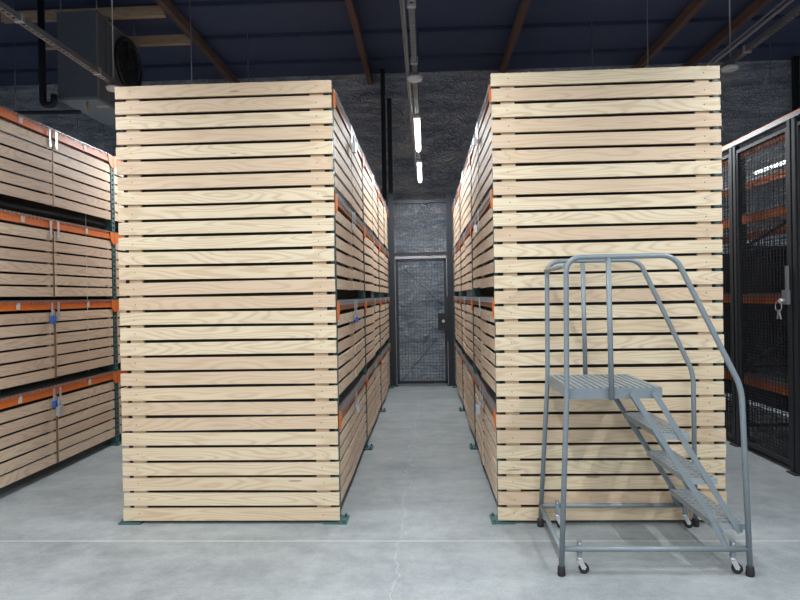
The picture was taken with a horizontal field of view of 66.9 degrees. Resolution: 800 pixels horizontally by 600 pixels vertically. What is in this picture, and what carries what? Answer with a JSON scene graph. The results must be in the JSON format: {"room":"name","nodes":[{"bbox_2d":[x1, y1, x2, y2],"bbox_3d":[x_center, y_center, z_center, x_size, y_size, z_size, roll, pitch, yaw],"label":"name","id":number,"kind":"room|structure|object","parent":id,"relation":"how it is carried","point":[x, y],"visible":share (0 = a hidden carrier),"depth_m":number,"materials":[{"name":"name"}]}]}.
{"room":"storage warehouse","nodes":[
{"label":"storage warehouse","id":0,"kind":"room"},
{"bbox_2d":[0,60,791,378],"bbox_3d":[0.454,-1.361,11.130,17.200,5.600,0.100,-1,0,2],"label":"wall","id":1,"kind":"structure","parent":0,"point":[450,102],"depth_m":11.08,"materials":[{"name":"brick"}]},
{"bbox_2d":[1,6,165,23],"bbox_3d":[-4.318,-3.891,8.260,2.260,0.130,0.080,-1,0,2],"label":"roof beams","id":2,"kind":"structure","parent":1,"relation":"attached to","point":[136,12],"depth_m":8.21,"materials":[{"name":"brown wood"}]},
{"bbox_2d":[45,34,190,49],"bbox_3d":[-4.279,-3.899,9.159,2.260,0.130,0.080,-1,0,2],"label":"roof beam","id":3,"kind":"structure","parent":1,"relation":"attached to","point":[179,39],"depth_m":9.10,"materials":[{"name":"brown wood"}]},
{"bbox_2d":[154,0,239,82],"bbox_3d":[-3.453,-3.882,0.416,0.084,0.138,21.580,-1,0,2],"label":"roof beam","id":4,"kind":"structure","parent":1,"relation":"attached to","point":[167,6],"depth_m":9.09,"materials":[{"name":"brown wood"}]},
{"bbox_2d":[345,0,372,84],"bbox_3d":[-1.005,-3.924,0.311,0.084,0.138,21.580,-1,0,2],"label":"roof beam","id":5,"kind":"structure","parent":1,"relation":"attached to","point":[350,4],"depth_m":9.17,"materials":[{"name":"brown wood"}]},
{"bbox_2d":[498,0,530,72],"bbox_3d":[1.357,-3.965,0.210,0.084,0.138,21.580,-1,0,2],"label":"roof beam","id":6,"kind":"structure","parent":1,"relation":"attached to","point":[524,5],"depth_m":9.09,"materials":[{"name":"brown wood"}]},
{"bbox_2d":[631,0,708,68],"bbox_3d":[3.740,-4.006,0.108,0.084,0.138,21.580,-1,0,2],"label":"roof beam","id":7,"kind":"structure","parent":1,"relation":"attached to","point":[694,6],"depth_m":9.14,"materials":[{"name":"brown wood"}]},
{"bbox_2d":[681,0,772,66],"bbox_3d":[4.619,-4.021,0.070,0.084,0.138,21.580,-1,0,2],"label":"roof beam","id":8,"kind":"structure","parent":1,"relation":"attached to","point":[756,6],"depth_m":9.19,"materials":[{"name":"brown wood"}]},
{"bbox_2d":[0,378,799,599],"bbox_3d":[0.041,1.577,0.311,17.200,0.100,21.600,-1,0,2],"label":"floor","id":9,"kind":"structure","parent":0,"point":[418,504],"depth_m":3.75,"materials":[{"name":"concrete"}]},
{"bbox_2d":[0,106,127,487],"bbox_3d":[-3.571,0.005,6.463,1.167,3.079,8.630,-1,0,2],"label":"rack","id":10,"kind":"object","parent":9,"relation":"on","point":[46,240],"visible":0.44,"depth_m":5.50,"materials":[{"name":"green paint"}]},
{"bbox_2d":[50,310,56,322],"bbox_3d":[-3.057,0.147,5.342,0.026,0.114,0.048,-1,0,2],"label":"padlock","id":11,"kind":"object","parent":10,"relation":"hanging from","point":[53,319],"visible":1,"depth_m":5.32,"materials":[{"name":"blue plastic"}]},
{"bbox_2d":[52,395,57,406],"bbox_3d":[-3.044,0.892,5.347,0.024,0.104,0.044,-1,0,2],"label":"padlock","id":12,"kind":"object","parent":10,"relation":"hanging from","point":[55,402],"visible":1,"depth_m":5.33,"materials":[{"name":"blue plastic"}]},
{"bbox_2d":[56,398,63,415],"bbox_3d":[-3.022,0.948,5.382,0.036,0.156,0.066,-1,0,2],"label":"padlock","id":13,"kind":"object","parent":10,"relation":"hanging from","point":[60,409],"visible":1,"depth_m":5.36,"materials":[{"name":"metal"}]},
{"bbox_2d":[118,100,144,524],"bbox_3d":[-1.435,0.022,7.138,0.767,2.959,6.080,-1,0,2],"label":"rack","id":14,"kind":"object","parent":9,"relation":"on","point":[121,522],"visible":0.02,"depth_m":4.15,"materials":[{"name":"metal"}]},
{"bbox_2d":[115,80,339,520],"bbox_3d":[-1.172,0.017,4.120,1.488,2.959,0.051,-1,0,2],"label":"end panel","id":15,"kind":"object","parent":9,"relation":"on","point":[231,408],"visible":1,"depth_m":4.10,"materials":[{"name":"brown wood"}]},
{"bbox_2d":[324,89,393,524],"bbox_3d":[-0.637,0.009,7.104,0.767,2.959,6.080,-1,0,2],"label":"rack","id":16,"kind":"object","parent":9,"relation":"on","point":[361,350],"visible":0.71,"depth_m":5.57,"materials":[{"name":"green paint"}]},
{"bbox_2d":[352,135,356,153],"bbox_3d":[-0.382,-1.296,5.030,0.034,0.145,0.062,-1,0,2],"label":"padlock","id":17,"kind":"object","parent":16,"relation":"hanging from","point":[354,151],"visible":1,"depth_m":5.00,"materials":[{"name":"metal"}]},
{"bbox_2d":[387,98,392,192],"bbox_3d":[-0.148,-1.036,10.628,0.120,4.980,0.120,-1,0,2],"label":"steel post","id":18,"kind":"object","parent":9,"relation":"on","point":[389,109],"visible":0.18,"depth_m":10.58,"materials":[{"name":"black metal"}]},
{"bbox_2d":[380,69,403,309],"bbox_3d":[-0.112,-1.349,10.923,0.444,5.599,0.134,-1,0,-5],"label":"steel post","id":19,"kind":"object","parent":9,"relation":"on","point":[382,71],"visible":0.57,"depth_m":10.86,"materials":[{"name":"black metal"}]},
{"bbox_2d":[387,192,454,386],"bbox_3d":[0.357,-0.177,10.213,1.130,3.250,0.150,-1,0,2],"label":"wall","id":20,"kind":"structure","parent":9,"relation":"on","point":[390,196],"depth_m":10.18,"materials":[{"name":"grey metal"}]},
{"bbox_2d":[395,256,449,384],"bbox_3d":[0.376,0.345,10.166,0.901,2.165,0.120,-1,0,2],"label":"gate","id":21,"kind":"object","parent":20,"relation":"attached to","point":[443,318],"visible":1,"depth_m":10.20,"materials":[{"name":"grey metal"}]},
{"bbox_2d":[452,84,603,523],"bbox_3d":[1.095,-0.021,7.030,0.767,2.960,6.080,-1,0,2],"label":"rack","id":22,"kind":"object","parent":9,"relation":"on","point":[476,352],"visible":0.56,"depth_m":5.51,"materials":[{"name":"green paint"}]},
{"bbox_2d":[473,132,476,145],"bbox_3d":[0.618,-1.335,5.008,0.026,0.114,0.048,-1,0,2],"label":"padlock","id":23,"kind":"object","parent":22,"relation":"hanging from","point":[474,137],"visible":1,"depth_m":4.98,"materials":[{"name":"metal"}]},
{"bbox_2d":[473,219,476,232],"bbox_3d":[0.623,-0.615,5.013,0.026,0.114,0.048,-1,0,2],"label":"padlock","id":24,"kind":"object","parent":22,"relation":"hanging from","point":[475,225],"visible":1,"depth_m":4.99,"materials":[{"name":"metal"}]},
{"bbox_2d":[475,396,479,413],"bbox_3d":[0.642,0.866,5.004,0.039,0.145,0.062,-1,0,2],"label":"padlock","id":25,"kind":"object","parent":22,"relation":"hanging from","point":[477,406],"visible":1,"depth_m":4.97,"materials":[{"name":"metal"}]},
{"bbox_2d":[490,65,726,519],"bbox_3d":[1.370,-0.031,4.006,1.491,2.968,0.051,-1,0,2],"label":"end panel","id":26,"kind":"object","parent":9,"relation":"on","point":[610,161],"visible":0.91,"depth_m":3.99,"materials":[{"name":"brown wood"}]},
{"bbox_2d":[537,253,754,577],"bbox_3d":[1.381,0.605,3.598,1.061,1.748,0.742,-1,0,2],"label":"ladder","id":27,"kind":"object","parent":9,"relation":"on","point":[611,386],"visible":1,"depth_m":3.31,"materials":[{"name":"grey metal"}]},
{"bbox_2d":[618,79,724,520],"bbox_3d":[1.930,-0.035,6.994,0.767,2.959,6.080,-1,0,2],"label":"rack","id":28,"kind":"object","parent":9,"relation":"on","point":[713,80],"visible":0.02,"depth_m":4.01,"materials":[{"name":"metal"}]},
{"bbox_2d":[720,132,788,441],"bbox_3d":[3.979,-0.054,6.111,1.198,2.939,8.550,-1,0,2],"label":"rack","id":29,"kind":"object","parent":9,"relation":"on","point":[760,295],"visible":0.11,"depth_m":6.33,"materials":[{"name":"grey metal"}]},
{"bbox_2d":[720,108,799,475],"bbox_3d":[3.277,-0.061,5.935,0.160,2.980,7.720,-1,0,2],"label":"cage","id":30,"kind":"object","parent":9,"relation":"on","point":[790,297],"visible":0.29,"depth_m":5.41,"materials":[{"name":"grey metal"}]},
{"bbox_2d":[774,300,781,318],"bbox_3d":[3.156,0.081,5.055,0.012,0.154,0.106,-1,0,2],"label":"keys","id":31,"kind":"object","parent":30,"relation":"hanging from","point":[778,313],"visible":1,"depth_m":5.06,"materials":[{"name":"metal"}]},
{"bbox_2d":[791,56,799,111],"bbox_3d":[6.988,-1.471,10.650,0.090,5.599,0.090,-1,0,2],"label":"steel post","id":32,"kind":"object","parent":9,"relation":"on","point":[795,60],"visible":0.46,"depth_m":10.59,"materials":[{"name":"black metal"}]},
{"bbox_2d":[0,0,799,85],"bbox_3d":[-0.059,-4.122,0.269,17.200,0.100,21.600,-1,0,2],"label":"ceiling","id":33,"kind":"structure","parent":0,"point":[372,15],"depth_m":9.52,"materials":[{"name":"blue metal"}]},
{"bbox_2d":[13,0,77,138],"bbox_3d":[-5.454,-2.876,0.560,0.066,2.206,19.700,-1,0,2],"label":"channel","id":34,"kind":"object","parent":33,"relation":"hanging from","point":[13,0],"visible":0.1,"depth_m":8.07,"materials":[{"name":"metal"}]},
{"bbox_2d":[14,0,80,114],"bbox_3d":[-5.898,-3.214,7.904,3.421,1.622,0.186,-1,0,2],"label":"drain pipe","id":35,"kind":"object","parent":33,"relation":"hanging from","point":[53,102],"visible":1,"depth_m":7.77,"materials":[{"name":"black metal"}]},
{"bbox_2d":[56,0,142,124],"bbox_3d":[-4.143,-3.265,8.463,0.570,1.589,1.210,-1,0,2],"label":"heater","id":36,"kind":"object","parent":33,"relation":"hanging from","point":[88,34],"visible":0.93,"depth_m":7.88,"materials":[{"name":"grey metal"}]},
{"bbox_2d":[0,0,248,86],"bbox_3d":[-2.712,-2.923,0.442,0.066,2.206,19.700,-1,0,2],"label":"channel","id":37,"kind":"object","parent":33,"relation":"hanging from","point":[19,18],"visible":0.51,"depth_m":4.54,"materials":[{"name":"metal"}]},
{"bbox_2d":[106,84,119,91],"bbox_3d":[-2.484,-1.841,5.266,0.136,0.045,0.136,-1,0,2],"label":"sensor","id":38,"kind":"object","parent":37,"relation":"attached to","point":[111,88],"visible":0.62,"depth_m":5.22,"materials":[{"name":"white plastic"}]},
{"bbox_2d":[0,0,390,14],"bbox_3d":[0.280,-4.106,8.187,17.160,0.059,0.050,-1,0,2],"label":"trim","id":39,"kind":"structure","parent":33,"relation":"attached to","point":[233,3],"depth_m":8.29,"materials":[{"name":"metal"}]},
{"bbox_2d":[0,15,799,47],"bbox_3d":[0.326,-4.115,9.246,17.160,0.059,0.050,-1,0,2],"label":"trim","id":40,"kind":"structure","parent":33,"relation":"attached to","point":[777,17],"depth_m":9.20,"materials":[{"name":"metal"}]},
{"bbox_2d":[0,42,799,73],"bbox_3d":[0.371,-4.123,10.305,17.160,0.059,0.050,-1,0,2],"label":"trim","id":41,"kind":"structure","parent":33,"relation":"attached to","point":[796,44],"depth_m":10.28,"materials":[{"name":"metal"}]},
{"bbox_2d":[399,0,420,183],"bbox_3d":[-0.122,-2.968,0.331,0.106,2.206,19.700,-1,0,2],"label":"channel","id":42,"kind":"object","parent":33,"relation":"hanging from","point":[411,4],"visible":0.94,"depth_m":4.87,"materials":[{"name":"metal"}]},
{"bbox_2d":[407,74,422,82],"bbox_3d":[0.126,-1.886,5.154,0.136,0.045,0.136,-1,0,2],"label":"sensor","id":43,"kind":"object","parent":42,"relation":"attached to","point":[414,78],"visible":1,"depth_m":5.12,"materials":[{"name":"white plastic"}]},
{"bbox_2d":[413,115,420,151],"bbox_3d":[0.205,-1.891,6.982,0.070,0.065,1.400,-1,0,2],"label":"strip light","id":44,"kind":"object","parent":42,"relation":"hanging from","point":[417,127],"visible":1,"depth_m":6.76,"materials":[{"name":"white plastic"}]},
{"bbox_2d":[415,119,420,151],"bbox_3d":[0.205,-1.884,6.982,0.052,0.051,1.340,-1,0,2],"label":"diffuser","id":45,"kind":"object","parent":44,"relation":"attached to","point":[417,121],"depth_m":6.88,"materials":[{"name":"white plastic"}]},
{"bbox_2d":[417,160,421,182],"bbox_3d":[0.294,-1.908,9.080,0.070,0.065,1.400,-1,0,2],"label":"strip light","id":46,"kind":"object","parent":42,"relation":"hanging from","point":[419,162],"visible":1,"depth_m":8.85,"materials":[{"name":"white plastic"}]},
{"bbox_2d":[591,0,799,73],"bbox_3d":[2.455,-3.012,0.221,0.190,2.206,19.700,-1,0,2],"label":"channel","id":47,"kind":"object","parent":33,"relation":"hanging from","point":[795,12],"visible":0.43,"depth_m":4.56,"materials":[{"name":"metal"}]},
{"bbox_2d":[721,64,738,72],"bbox_3d":[2.746,-1.931,5.042,0.136,0.045,0.136,-1,0,2],"label":"sensor","id":48,"kind":"object","parent":47,"relation":"attached to","point":[728,68],"visible":1,"depth_m":5.01,"materials":[{"name":"white plastic"}]},
{"bbox_2d":[746,36,784,172],"bbox_3d":[5.093,-3.058,0.108,0.190,2.206,19.700,-1,0,2],"label":"channel","id":49,"kind":"object","parent":33,"relation":"hanging from","point":[770,36],"visible":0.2,"depth_m":9.04,"materials":[{"name":"metal"}]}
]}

